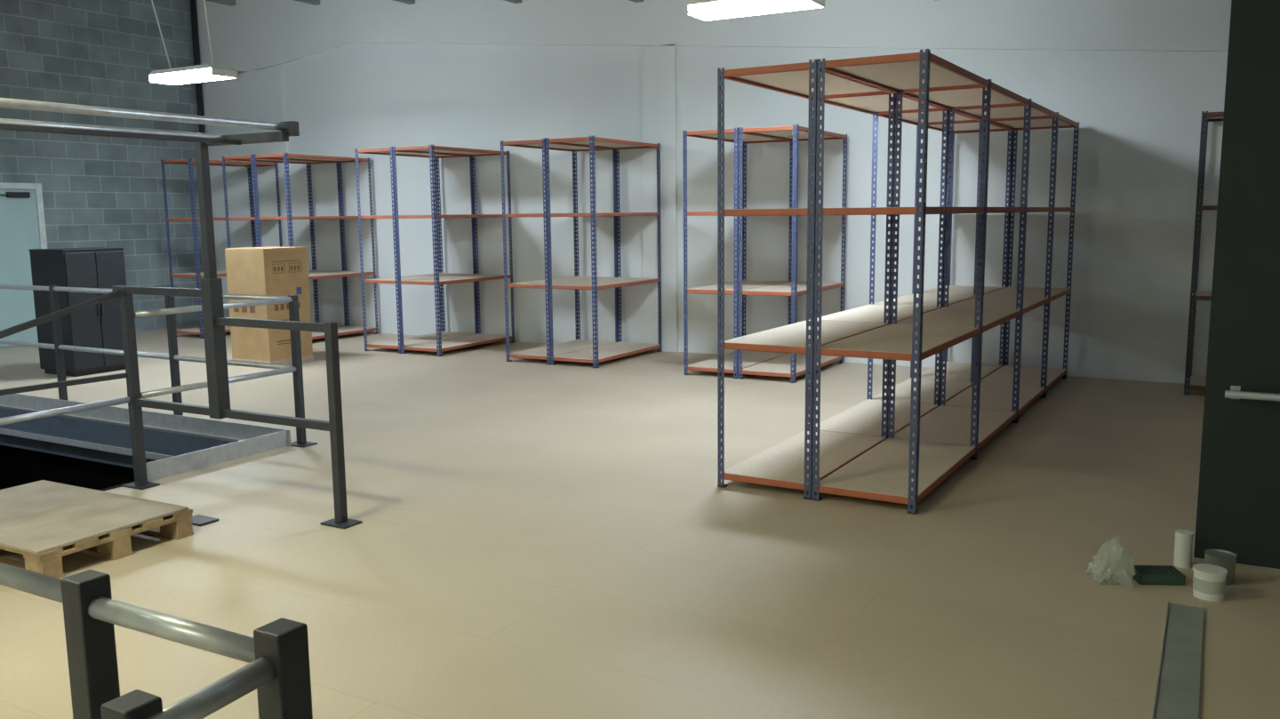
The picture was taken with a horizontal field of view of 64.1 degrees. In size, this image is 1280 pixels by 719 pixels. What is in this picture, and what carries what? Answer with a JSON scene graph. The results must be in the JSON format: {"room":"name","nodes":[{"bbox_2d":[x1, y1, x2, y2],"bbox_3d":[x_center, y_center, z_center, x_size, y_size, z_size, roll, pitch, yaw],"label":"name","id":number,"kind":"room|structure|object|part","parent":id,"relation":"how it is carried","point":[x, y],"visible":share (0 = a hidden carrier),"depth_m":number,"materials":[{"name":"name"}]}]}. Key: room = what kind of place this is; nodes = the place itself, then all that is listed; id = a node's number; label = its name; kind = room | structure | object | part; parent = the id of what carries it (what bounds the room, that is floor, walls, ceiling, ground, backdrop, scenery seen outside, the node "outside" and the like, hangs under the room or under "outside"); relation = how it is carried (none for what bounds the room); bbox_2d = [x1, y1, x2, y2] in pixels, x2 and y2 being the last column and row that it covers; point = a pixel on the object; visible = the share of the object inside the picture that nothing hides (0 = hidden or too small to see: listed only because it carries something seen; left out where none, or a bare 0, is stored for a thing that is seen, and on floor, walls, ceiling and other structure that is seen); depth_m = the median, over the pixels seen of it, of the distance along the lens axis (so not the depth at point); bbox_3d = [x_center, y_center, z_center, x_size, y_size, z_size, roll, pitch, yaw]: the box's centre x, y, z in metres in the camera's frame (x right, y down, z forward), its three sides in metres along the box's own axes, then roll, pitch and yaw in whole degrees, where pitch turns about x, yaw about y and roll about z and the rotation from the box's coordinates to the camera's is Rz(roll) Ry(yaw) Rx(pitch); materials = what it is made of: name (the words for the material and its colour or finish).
{"room":"warehouse","nodes":[
{"label":"warehouse","id":0,"kind":"room"},
{"bbox_2d":[0,444,134,490],"bbox_3d":[-5.397,2.053,8.062,7.380,2.350,3.970,4,9,29],"label":"floor opening","id":1,"kind":"structure","parent":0,"point":[18,466],"depth_m":10.43,"materials":[{"name":"concrete"}]},
{"bbox_2d":[0,0,204,347],"bbox_3d":[-10.330,-2.145,9.793,0.200,4.983,14.680,4,9,29],"label":"wall","id":2,"kind":"structure","parent":0,"point":[98,191],"depth_m":14.48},
{"bbox_2d":[0,189,39,347],"bbox_3d":[-8.265,-1.192,13.352,0.040,2.037,0.890,4,9,29],"label":"leaf","id":3,"kind":"object","parent":2,"relation":"attached to","point":[19,223],"visible":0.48,"depth_m":13.44,"materials":[{"name":"paint"}]},
{"bbox_2d":[0,192,30,197],"bbox_3d":[-8.163,-2.146,13.316,0.060,0.070,0.400,4,9,29],"label":"door closer","id":4,"kind":"object","parent":3,"relation":"attached to","point":[8,194],"depth_m":13.33,"materials":[{"name":"metal"}]},
{"bbox_2d":[0,182,47,248],"bbox_3d":[-8.256,-1.230,13.342,0.060,2.130,1.060,4,9,29],"label":"frame","id":5,"kind":"object","parent":2,"relation":"attached to","point":[37,187],"visible":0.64,"depth_m":13.63,"materials":[{"name":"paint"}]},
{"bbox_2d":[189,0,205,133],"bbox_3d":[-6.724,-3.008,15.780,0.090,4.933,0.090,4,9,29],"label":"conduit pipe","id":6,"kind":"object","parent":2,"relation":"attached to","point":[193,3],"visible":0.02,"depth_m":15.52,"materials":[{"name":"metal"}]},
{"bbox_2d":[0,324,1279,718],"bbox_3d":[-2.897,0.977,6.019,17.200,0.300,14.680,4,9,29],"label":"floor","id":7,"kind":"structure","parent":0,"point":[535,539],"depth_m":4.84,"materials":[{"name":"beige concrete"}]},
{"bbox_2d":[28,247,126,376],"bbox_3d":[-6.044,-0.534,11.094,0.640,1.335,0.690,4,9,29],"label":"cabinet","id":8,"kind":"object","parent":7,"relation":"on","point":[99,325],"visible":0.84,"depth_m":10.86,"materials":[{"name":"metal"}]},
{"bbox_2d":[0,480,193,578],"bbox_3d":[-3.075,0.856,5.276,1.260,0.152,0.815,4,9,28],"label":"wooden pallet","id":9,"kind":"object","parent":7,"relation":"on","point":[44,522],"visible":0.96,"depth_m":5.12,"materials":[{"name":"brown wood"}]},
{"bbox_2d":[0,562,312,718],"bbox_3d":[-1.464,0.846,1.841,2.335,1.100,0.370,4,9,29],"label":"guard railing","id":10,"kind":"object","parent":7,"relation":"on","point":[277,654],"visible":1,"depth_m":1.41,"materials":[{"name":"metal"}]},
{"bbox_3d":[-1.594,0.309,1.969,1.740,0.033,0.033,4,9,29],"label":"rail","id":11,"kind":"part","parent":10,"relation":"part of","materials":[{"name":"grey metal"}]},
{"bbox_3d":[-0.830,0.867,1.617,0.050,1.092,0.050,4,9,29],"label":"post","id":12,"kind":"part","parent":10,"relation":"part of","materials":[{"name":"metal"}]},
{"bbox_3d":[-0.580,0.924,1.252,0.048,1.075,0.048,4,9,29],"label":"post","id":13,"kind":"part","parent":10,"relation":"part of","materials":[{"name":"metal"}]},
{"bbox_3d":[-0.654,0.383,1.448,0.415,0.033,0.033,4,9,28],"label":"rail","id":14,"kind":"part","parent":10,"relation":"part of","materials":[{"name":"grey metal"}]},
{"bbox_3d":[-0.466,0.891,1.419,0.050,1.092,0.050,4,9,29],"label":"post","id":15,"kind":"part","parent":10,"relation":"part of","materials":[{"name":"metal"}]},
{"bbox_2d":[0,284,317,481],"bbox_3d":[-5.180,-0.011,8.210,5.750,1.090,1.305,4,9,29],"label":"railing","id":16,"kind":"object","parent":7,"relation":"on","point":[255,439],"depth_m":7.59,"materials":[{"name":"grey metal"}]},
{"bbox_2d":[0,97,362,528],"bbox_3d":[-3.059,-0.045,4.548,1.890,2.140,3.075,4,9,29],"label":"railing","id":17,"kind":"object","parent":7,"relation":"on","point":[214,323],"visible":0.99,"depth_m":5.66,"materials":[{"name":"metal"}]},
{"bbox_3d":[-3.508,0.187,5.508,0.030,0.050,1.600,4,9,29],"label":"rail","id":18,"kind":"part","parent":17,"relation":"part of","materials":[{"name":"metal"}]},
{"bbox_3d":[-3.506,0.345,5.530,0.040,0.040,1.600,4,9,29],"label":"rail","id":19,"kind":"part","parent":17,"relation":"part of","materials":[{"name":"silver metal"}]},
{"bbox_3d":[-3.095,0.170,6.245,0.055,1.222,0.055,4,9,29],"label":"post","id":20,"kind":"part","parent":17,"relation":"part of","materials":[{"name":"metal"}]},
{"bbox_3d":[-3.088,0.778,6.331,0.180,0.010,0.130,4,9,29],"label":"plate","id":21,"kind":"part","parent":17,"relation":"part of","materials":[{"name":"metal"}]},
{"bbox_3d":[-2.401,0.877,5.571,0.170,0.012,0.120,4,9,29],"label":"spare plate","id":22,"kind":"part","parent":17,"relation":"part of","materials":[{"name":"metal"}]},
{"bbox_3d":[-1.613,0.341,5.426,0.050,1.082,0.050,4,9,29],"label":"post","id":23,"kind":"part","parent":17,"relation":"part of","materials":[{"name":"metal"}]},
{"bbox_3d":[-1.607,0.879,5.502,0.180,0.010,0.130,4,9,29],"label":"plate","id":24,"kind":"part","parent":17,"relation":"part of","materials":[{"name":"metal"}]},
{"bbox_2d":[160,158,281,338],"bbox_3d":[-5.943,-1.610,14.706,0.597,2.450,1.482,4,9,29],"label":"shelving rack","id":25,"kind":"object","parent":7,"relation":"on","point":[189,162],"visible":0.65,"depth_m":14.18,"materials":[{"name":"blue metal"}]},
{"bbox_3d":[-6.537,-1.535,14.221,0.042,2.450,0.042,4,9,29],"label":"post","id":26,"kind":"part","parent":25,"relation":"part of","materials":[{"name":"blue metal"}]},
{"bbox_3d":[-6.055,-1.502,13.952,0.042,2.450,0.042,4,9,29],"label":"post","id":27,"kind":"part","parent":25,"relation":"part of","materials":[{"name":"metal"}]},
{"bbox_3d":[-5.831,-1.718,15.460,0.042,2.450,0.042,4,9,29],"label":"post","id":28,"kind":"part","parent":25,"relation":"part of","materials":[{"name":"blue metal"}]},
{"bbox_3d":[-5.349,-1.685,15.191,0.042,2.450,0.042,4,9,29],"label":"post","id":29,"kind":"part","parent":25,"relation":"part of","materials":[{"name":"blue metal"}]},
{"bbox_2d":[224,246,313,365],"bbox_3d":[-4.204,-0.614,11.612,0.626,1.308,0.626,4,9,29],"label":"cardboard box","id":30,"kind":"object","parent":7,"relation":"on","point":[269,270],"visible":0.86,"depth_m":11.37,"materials":[{"name":"brown cardboard"}]},
{"bbox_2d":[233,260,301,344],"bbox_3d":[-4.192,-0.651,11.534,0.532,0.923,0.512,4,9,29],"label":"print","id":31,"kind":"object","parent":30,"relation":"attached to","point":[252,277],"depth_m":11.33},
{"bbox_2d":[296,287,301,294],"bbox_3d":[-3.859,-0.779,11.570,0.002,0.080,0.070,4,9,29],"label":"print","id":32,"kind":"object","parent":30,"relation":"attached to","point":[298,289],"depth_m":11.56},
{"bbox_2d":[221,152,378,339],"bbox_3d":[-4.601,-1.518,13.955,1.198,2.450,1.482,4,9,29],"label":"shelving rack","id":33,"kind":"object","parent":7,"relation":"on","point":[287,158],"visible":0.7,"depth_m":13.93,"materials":[{"name":"blue metal"}]},
{"bbox_3d":[-5.457,-1.461,13.617,0.042,2.450,0.042,4,9,29],"label":"post","id":34,"kind":"part","parent":33,"relation":"part of","materials":[{"name":"blue metal"}]},
{"bbox_3d":[-4.975,-1.428,13.347,0.042,2.450,0.042,4,9,29],"label":"post","id":35,"kind":"part","parent":33,"relation":"part of","materials":[{"name":"blue metal"}]},
{"bbox_3d":[-4.933,-1.425,13.324,0.042,2.450,0.042,4,9,29],"label":"post","id":36,"kind":"part","parent":33,"relation":"part of","materials":[{"name":"blue metal"}]},
{"bbox_3d":[-4.452,-1.392,13.054,0.042,2.450,0.042,4,9,29],"label":"post","id":37,"kind":"part","parent":33,"relation":"part of","materials":[{"name":"blue metal"}]},
{"bbox_3d":[-4.751,-1.645,14.856,0.042,2.450,0.042,4,9,29],"label":"post","id":38,"kind":"part","parent":33,"relation":"part of","materials":[{"name":"blue metal"}]},
{"bbox_3d":[-4.269,-1.612,14.586,0.042,2.450,0.042,4,9,29],"label":"post","id":39,"kind":"part","parent":33,"relation":"part of","materials":[{"name":"blue metal"}]},
{"bbox_3d":[-4.227,-1.609,14.563,0.042,2.450,0.042,4,9,29],"label":"post","id":40,"kind":"part","parent":33,"relation":"part of","materials":[{"name":"blue metal"}]},
{"bbox_3d":[-3.745,-1.576,14.293,0.042,2.450,0.042,4,9,29],"label":"post","id":41,"kind":"part","parent":33,"relation":"part of","materials":[{"name":"blue metal"}]},
{"bbox_2d":[354,144,514,356],"bbox_3d":[-2.528,-1.377,12.795,1.198,2.450,1.482,4,9,29],"label":"shelving rack","id":42,"kind":"object","parent":7,"relation":"on","point":[441,341],"visible":1,"depth_m":12.52,"materials":[{"name":"blue metal"}]},
{"bbox_3d":[-3.384,-1.319,12.456,0.042,2.450,0.042,4,9,29],"label":"post","id":43,"kind":"part","parent":42,"relation":"part of","materials":[{"name":"blue metal"}]},
{"bbox_3d":[-2.902,-1.286,12.187,0.042,2.450,0.042,4,9,29],"label":"post","id":44,"kind":"part","parent":42,"relation":"part of","materials":[{"name":"blue metal"}]},
{"bbox_3d":[-2.860,-1.284,12.163,0.042,2.450,0.042,4,9,29],"label":"post","id":45,"kind":"part","parent":42,"relation":"part of","materials":[{"name":"blue metal"}]},
{"bbox_3d":[-2.378,-1.251,11.894,0.042,2.450,0.042,4,9,29],"label":"post","id":46,"kind":"part","parent":42,"relation":"part of","materials":[{"name":"blue metal"}]},
{"bbox_3d":[-2.678,-1.503,13.696,0.042,2.450,0.042,4,9,29],"label":"post","id":47,"kind":"part","parent":42,"relation":"part of","materials":[{"name":"blue metal"}]},
{"bbox_3d":[-2.196,-1.470,13.426,0.042,2.450,0.042,4,9,29],"label":"post","id":48,"kind":"part","parent":42,"relation":"part of","materials":[{"name":"blue metal"}]},
{"bbox_3d":[-2.154,-1.467,13.403,0.042,2.450,0.042,4,9,29],"label":"post","id":49,"kind":"part","parent":42,"relation":"part of","materials":[{"name":"blue metal"}]},
{"bbox_3d":[-1.672,-1.434,13.133,0.042,2.450,0.042,4,9,29],"label":"post","id":50,"kind":"part","parent":42,"relation":"part of","materials":[{"name":"blue metal"}]},
{"bbox_2d":[500,136,662,367],"bbox_3d":[-0.638,-1.248,11.737,1.198,2.450,1.482,4,9,29],"label":"shelving rack","id":51,"kind":"object","parent":7,"relation":"on","point":[596,351],"visible":1,"depth_m":11.45,"materials":[{"name":"blue metal"}]},
{"bbox_3d":[-1.493,-1.190,11.398,0.042,2.450,0.042,4,9,29],"label":"post","id":52,"kind":"part","parent":51,"relation":"part of","materials":[{"name":"blue metal"}]},
{"bbox_3d":[-1.012,-1.157,11.129,0.042,2.450,0.042,4,9,29],"label":"post","id":53,"kind":"part","parent":51,"relation":"part of","materials":[{"name":"blue metal"}]},
{"bbox_3d":[-0.970,-1.154,11.105,0.042,2.450,0.042,4,9,29],"label":"post","id":54,"kind":"part","parent":51,"relation":"part of","materials":[{"name":"blue metal"}]},
{"bbox_3d":[-0.787,-1.374,12.638,0.042,2.450,0.042,4,9,29],"label":"post","id":55,"kind":"part","parent":51,"relation":"part of","materials":[{"name":"blue metal"}]},
{"bbox_3d":[-0.488,-1.121,10.836,0.042,2.450,0.042,4,9,29],"label":"post","id":56,"kind":"part","parent":51,"relation":"part of","materials":[{"name":"blue metal"}]},
{"bbox_3d":[-0.306,-1.341,12.368,0.042,2.450,0.042,4,9,29],"label":"post","id":57,"kind":"part","parent":51,"relation":"part of","materials":[{"name":"blue metal"}]},
{"bbox_3d":[-0.264,-1.338,12.345,0.042,2.450,0.042,4,9,29],"label":"post","id":58,"kind":"part","parent":51,"relation":"part of","materials":[{"name":"blue metal"}]},
{"bbox_3d":[0.218,-1.305,12.075,0.042,2.450,0.042,4,9,29],"label":"post","id":59,"kind":"part","parent":51,"relation":"part of","materials":[{"name":"blue metal"}]},
{"bbox_2d":[682,124,847,383],"bbox_3d":[1.322,-1.114,10.640,1.198,2.450,1.482,4,9,29],"label":"shelving rack","id":60,"kind":"object","parent":7,"relation":"on","point":[738,362],"visible":0.9,"depth_m":10.27,"materials":[{"name":"blue metal"}]},
{"bbox_3d":[0.467,-1.056,10.301,0.042,2.450,0.042,4,9,29],"label":"post","id":61,"kind":"part","parent":60,"relation":"part of","materials":[{"name":"blue metal"}]},
{"bbox_3d":[0.948,-1.023,10.032,0.042,2.450,0.042,4,9,29],"label":"post","id":62,"kind":"part","parent":60,"relation":"part of","materials":[{"name":"blue metal"}]},
{"bbox_3d":[0.990,-1.020,10.008,0.042,2.450,0.042,4,9,29],"label":"post","id":63,"kind":"part","parent":60,"relation":"part of","materials":[{"name":"blue metal"}]},
{"bbox_3d":[1.173,-1.240,11.541,0.042,2.450,0.042,4,9,29],"label":"post","id":64,"kind":"part","parent":60,"relation":"part of","materials":[{"name":"blue metal"}]},
{"bbox_3d":[1.654,-1.207,11.271,0.042,2.450,0.042,4,9,29],"label":"post","id":65,"kind":"part","parent":60,"relation":"part of","materials":[{"name":"blue metal"}]},
{"bbox_3d":[1.472,-0.988,9.739,0.042,2.450,0.042,4,9,29],"label":"post","id":66,"kind":"part","parent":60,"relation":"part of","materials":[{"name":"blue metal"}]},
{"bbox_3d":[1.696,-1.204,11.248,0.042,2.450,0.042,4,9,29],"label":"post","id":67,"kind":"part","parent":60,"relation":"part of","materials":[{"name":"blue metal"}]},
{"bbox_3d":[2.178,-1.171,10.978,0.042,2.450,0.042,4,9,29],"label":"post","id":68,"kind":"part","parent":60,"relation":"part of","materials":[{"name":"blue metal"}]},
{"bbox_2d":[717,48,1079,514],"bbox_3d":[2.307,-0.737,7.905,1.198,2.450,5.232,4,9,31],"label":"shelving rack","id":69,"kind":"object","parent":7,"relation":"on","point":[899,444],"visible":1,"depth_m":6.71,"materials":[{"name":"blue paint"}]},
{"bbox_3d":[0.483,-0.446,5.995,0.042,2.450,0.042,4,9,31],"label":"post","id":70,"kind":"part","parent":69,"relation":"part of","materials":[{"name":"blue metal"}]},
{"bbox_3d":[1.211,-0.625,7.202,0.042,2.450,0.042,4,9,31],"label":"post","id":71,"kind":"part","parent":69,"relation":"part of","materials":[{"name":"blue metal"}]},
{"bbox_3d":[0.958,-0.411,5.714,0.042,2.450,0.042,4,9,31],"label":"post","id":72,"kind":"part","parent":69,"relation":"part of","materials":[{"name":"blue metal"}]},
{"bbox_3d":[0.999,-0.408,5.690,0.042,2.450,0.042,4,9,31],"label":"post","id":73,"kind":"part","parent":69,"relation":"part of","materials":[{"name":"blue metal"}]},
{"bbox_3d":[1.907,-0.796,8.357,0.042,2.450,0.042,4,9,31],"label":"post","id":74,"kind":"part","parent":69,"relation":"part of","materials":[{"name":"blue metal"}]},
{"bbox_3d":[1.685,-0.590,6.920,0.042,2.450,0.042,4,9,31],"label":"post","id":75,"kind":"part","parent":69,"relation":"part of","materials":[{"name":"blue metal"}]},
{"bbox_3d":[1.727,-0.587,6.896,0.042,2.450,0.042,4,9,31],"label":"post","id":76,"kind":"part","parent":69,"relation":"part of","materials":[{"name":"blue metal"}]},
{"bbox_3d":[2.542,-0.953,9.410,0.042,2.450,0.042,4,9,31],"label":"post","id":77,"kind":"part","parent":69,"relation":"part of","materials":[{"name":"blue metal"}]},
{"bbox_3d":[1.474,-0.374,5.408,0.042,2.450,0.042,4,9,31],"label":"post","id":78,"kind":"part","parent":69,"relation":"part of","materials":[{"name":"blue metal"}]},
{"bbox_3d":[2.382,-0.762,8.076,0.042,2.450,0.042,4,9,31],"label":"post","id":79,"kind":"part","parent":69,"relation":"part of","materials":[{"name":"blue metal"}]},
{"bbox_3d":[2.423,-0.759,8.051,0.042,2.450,0.042,4,9,31],"label":"post","id":80,"kind":"part","parent":69,"relation":"part of","materials":[{"name":"blue metal"}]},
{"bbox_3d":[3.140,-1.100,10.403,0.042,2.450,0.042,4,9,31],"label":"post","id":81,"kind":"part","parent":69,"relation":"part of","materials":[{"name":"blue metal"}]},
{"bbox_3d":[3.017,-0.918,9.129,0.042,2.450,0.042,4,9,31],"label":"post","id":82,"kind":"part","parent":69,"relation":"part of","materials":[{"name":"blue metal"}]},
{"bbox_3d":[2.202,-0.553,6.615,0.042,2.450,0.042,4,9,31],"label":"post","id":83,"kind":"part","parent":69,"relation":"part of","materials":[{"name":"blue metal"}]},
{"bbox_3d":[3.058,-0.915,9.105,0.042,2.450,0.042,4,9,31],"label":"post","id":84,"kind":"part","parent":69,"relation":"part of","materials":[{"name":"blue metal"}]},
{"bbox_3d":[3.615,-1.065,10.121,0.042,2.450,0.042,4,9,31],"label":"post","id":85,"kind":"part","parent":69,"relation":"part of","materials":[{"name":"blue metal"}]},
{"bbox_3d":[3.657,-1.062,10.097,0.042,2.450,0.042,4,9,31],"label":"post","id":86,"kind":"part","parent":69,"relation":"part of","materials":[{"name":"blue metal"}]},
{"bbox_3d":[2.898,-0.724,7.770,0.042,2.450,0.042,4,9,31],"label":"post","id":87,"kind":"part","parent":69,"relation":"part of","materials":[{"name":"blue metal"}]},
{"bbox_3d":[3.533,-0.880,8.824,0.042,2.450,0.042,4,9,31],"label":"post","id":88,"kind":"part","parent":69,"relation":"part of","materials":[{"name":"blue metal"}]},
{"bbox_3d":[4.132,-1.028,9.816,0.042,2.450,0.042,4,9,31],"label":"post","id":89,"kind":"part","parent":69,"relation":"part of","materials":[{"name":"blue metal"}]},
{"bbox_2d":[1128,565,1185,585],"bbox_3d":[2.291,0.956,4.532,0.190,0.045,0.130,0,8,4],"label":"paint tray","id":90,"kind":"object","parent":7,"relation":"on","point":[1167,575],"visible":1,"depth_m":4.49,"materials":[{"name":"plastic"}]},
{"bbox_2d":[1152,601,1203,718],"bbox_3d":[1.662,1.171,3.183,0.130,0.012,2.420,4,9,29],"label":"strip","id":91,"kind":"object","parent":7,"relation":"on","point":[1178,684],"visible":1,"depth_m":3.67,"materials":[{"name":"metal"}]},
{"bbox_2d":[1173,529,1193,568],"bbox_3d":[2.500,0.872,4.703,0.074,0.160,0.074,4,9,29],"label":"paper roll","id":92,"kind":"object","parent":7,"relation":"on","point":[1183,544],"visible":1,"depth_m":4.68,"materials":[{"name":"white paper"}]},
{"bbox_2d":[1184,111,1223,394],"bbox_3d":[5.639,-0.891,8.735,1.602,2.450,0.582,4,9,29],"label":"shelving rack","id":93,"kind":"object","parent":7,"relation":"on","point":[1191,382],"visible":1,"depth_m":8.93,"materials":[{"name":"metal"}]},
{"bbox_3d":[4.828,-0.903,8.883,0.042,2.450,0.042,4,9,29],"label":"post","id":94,"kind":"part","parent":93,"relation":"part of","materials":[{"name":"metal"}]},
{"bbox_3d":[5.092,-0.972,9.347,0.042,2.450,0.042,4,9,29],"label":"post","id":95,"kind":"part","parent":93,"relation":"part of","materials":[{"name":"metal"}]},
{"bbox_2d":[1192,563,1227,601],"bbox_3d":[2.410,0.944,4.329,0.128,0.124,0.128,4,9,29],"label":"tub","id":96,"kind":"object","parent":7,"relation":"on","point":[1209,580],"visible":1,"depth_m":4.29,"materials":[{"name":"white plastic"}]},
{"bbox_2d":[1204,549,1237,585],"bbox_3d":[2.555,0.916,4.507,0.126,0.125,0.126,4,9,29],"label":"paint can","id":97,"kind":"object","parent":7,"relation":"on","point":[1226,559],"visible":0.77,"depth_m":4.46,"materials":[{"name":"metal"}]},
{"bbox_2d":[262,42,1227,383],"bbox_3d":[0.629,-2.562,11.888,16.800,4.983,0.200,4,9,29],"label":"wall","id":98,"kind":"structure","parent":0,"point":[1138,113],"depth_m":11.58,"materials":[{"name":"white paint"}]},
{"bbox_2d":[201,67,292,317],"bbox_3d":[-5.958,-2.407,15.519,1.799,3.800,0.050,4,9,29],"label":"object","id":99,"kind":"structure","parent":98,"relation":"attached to","point":[259,94],"depth_m":15.37,"materials":[{"name":"white paint"}]},
{"bbox_2d":[640,44,678,351],"bbox_3d":[0.232,-1.865,12.072,0.450,3.560,0.050,4,9,29],"label":"pillar","id":100,"kind":"structure","parent":98,"relation":"attached to","point":[659,89],"depth_m":12.03,"materials":[{"name":"white paint"}]},
{"bbox_2d":[196,0,1231,73],"bbox_3d":[0.553,-3.892,11.589,16.800,2.262,0.050,4,9,29],"label":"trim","id":101,"kind":"structure","parent":98,"relation":"attached to","point":[246,36],"depth_m":11.52,"materials":[{"name":"white paint"}]},
{"bbox_2d":[1193,0,1279,568],"bbox_3d":[3.947,-0.621,3.920,3.020,3.303,0.150,4,9,29],"label":"door","id":102,"kind":"structure","parent":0,"point":[1238,511],"depth_m":4.59,"materials":[{"name":"paint"}]},
{"bbox_2d":[1224,385,1279,401],"bbox_3d":[3.889,0.237,3.942,2.840,0.060,0.087,4,9,29],"label":"handrail","id":103,"kind":"object","parent":102,"relation":"attached to","point":[1235,393],"visible":1,"depth_m":4.55,"materials":[{"name":"silver metal"}]},
{"bbox_3d":[-2.945,-3.348,5.406,17.200,1.870,14.680,4,9,29],"label":"ceiling","id":104,"kind":"structure","parent":0,"visible":0},
{"bbox_2d":[148,0,237,85],"bbox_3d":[-4.828,-3.712,10.696,1.294,1.554,0.320,4,9,29],"label":"hanging lamp","id":105,"kind":"object","parent":104,"relation":"hanging from","point":[205,72],"visible":1,"depth_m":10.59,"materials":[{"name":"white plastic"}]},
{"bbox_3d":[-5.189,-3.790,10.890,0.467,1.446,0.018,4,9,29],"label":"chain","id":106,"kind":"part","parent":105,"relation":"part of","materials":[{"name":"grey metal"}]},
{"bbox_2d":[150,68,232,84],"bbox_3d":[-4.697,-2.969,10.731,0.980,0.069,0.300,4,9,29],"label":"diffuser","id":107,"kind":"object","parent":105,"relation":"attached to","point":[170,76],"depth_m":10.62,"materials":[{"name":"white plastic"}]},
{"bbox_3d":[-4.476,-3.693,10.498,0.153,1.345,0.018,4,9,29],"label":"chain","id":108,"kind":"part","parent":105,"relation":"part of","materials":[{"name":"grey metal"}]},
{"bbox_2d":[205,0,235,6],"bbox_3d":[-9.484,-4.391,8.978,0.100,0.136,14.279,4,9,29],"label":"rafter","id":109,"kind":"object","parent":104,"relation":"attached to","point":[230,3],"visible":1,"depth_m":14.93,"materials":[{"name":"paint"}]},
{"bbox_2d":[293,0,319,5],"bbox_3d":[-7.984,-4.119,8.163,0.100,0.136,14.279,4,9,29],"label":"rafter","id":110,"kind":"object","parent":104,"relation":"attached to","point":[310,2],"visible":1,"depth_m":14.15,"materials":[{"name":"paint"}]},
{"bbox_2d":[392,0,415,4],"bbox_3d":[-6.484,-3.846,7.349,0.100,0.136,14.279,4,9,29],"label":"rafter","id":111,"kind":"object","parent":104,"relation":"attached to","point":[408,2],"visible":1,"depth_m":13.35,"materials":[{"name":"paint"}]},
{"bbox_2d":[504,0,521,3],"bbox_3d":[-4.984,-3.573,6.535,0.100,0.136,14.279,4,9,29],"label":"rafter","id":112,"kind":"object","parent":104,"relation":"attached to","point":[510,1],"visible":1,"depth_m":12.57,"materials":[{"name":"paint"}]},
{"bbox_2d":[629,0,643,2],"bbox_3d":[-3.484,-3.301,5.720,0.100,0.136,14.279,4,9,29],"label":"rafter","id":113,"kind":"object","parent":104,"relation":"attached to","point":[635,1],"visible":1,"depth_m":11.78,"materials":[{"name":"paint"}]},
{"bbox_2d":[687,0,825,21],"bbox_3d":[0.875,-3.056,7.753,1.010,0.796,0.320,4,9,29],"label":"hanging lamp","id":114,"kind":"object","parent":104,"relation":"hanging from","point":[703,10],"visible":1,"depth_m":7.77,"materials":[{"name":"white plastic"}]},
{"bbox_3d":[-5.384,3.266,8.234,7.380,0.100,3.970,4,9,29],"label":"floor","id":115,"kind":"structure","parent":0,"visible":0},
{"bbox_2d":[0,406,239,491],"bbox_3d":[-5.400,1.905,8.040,5.380,2.649,1.968,4,9,29],"label":"stairwell steelwork","id":116,"kind":"object","parent":115,"relation":"on","point":[84,438],"visible":0.06,"depth_m":8.38,"materials":[{"name":"grey metal"}]}
]}

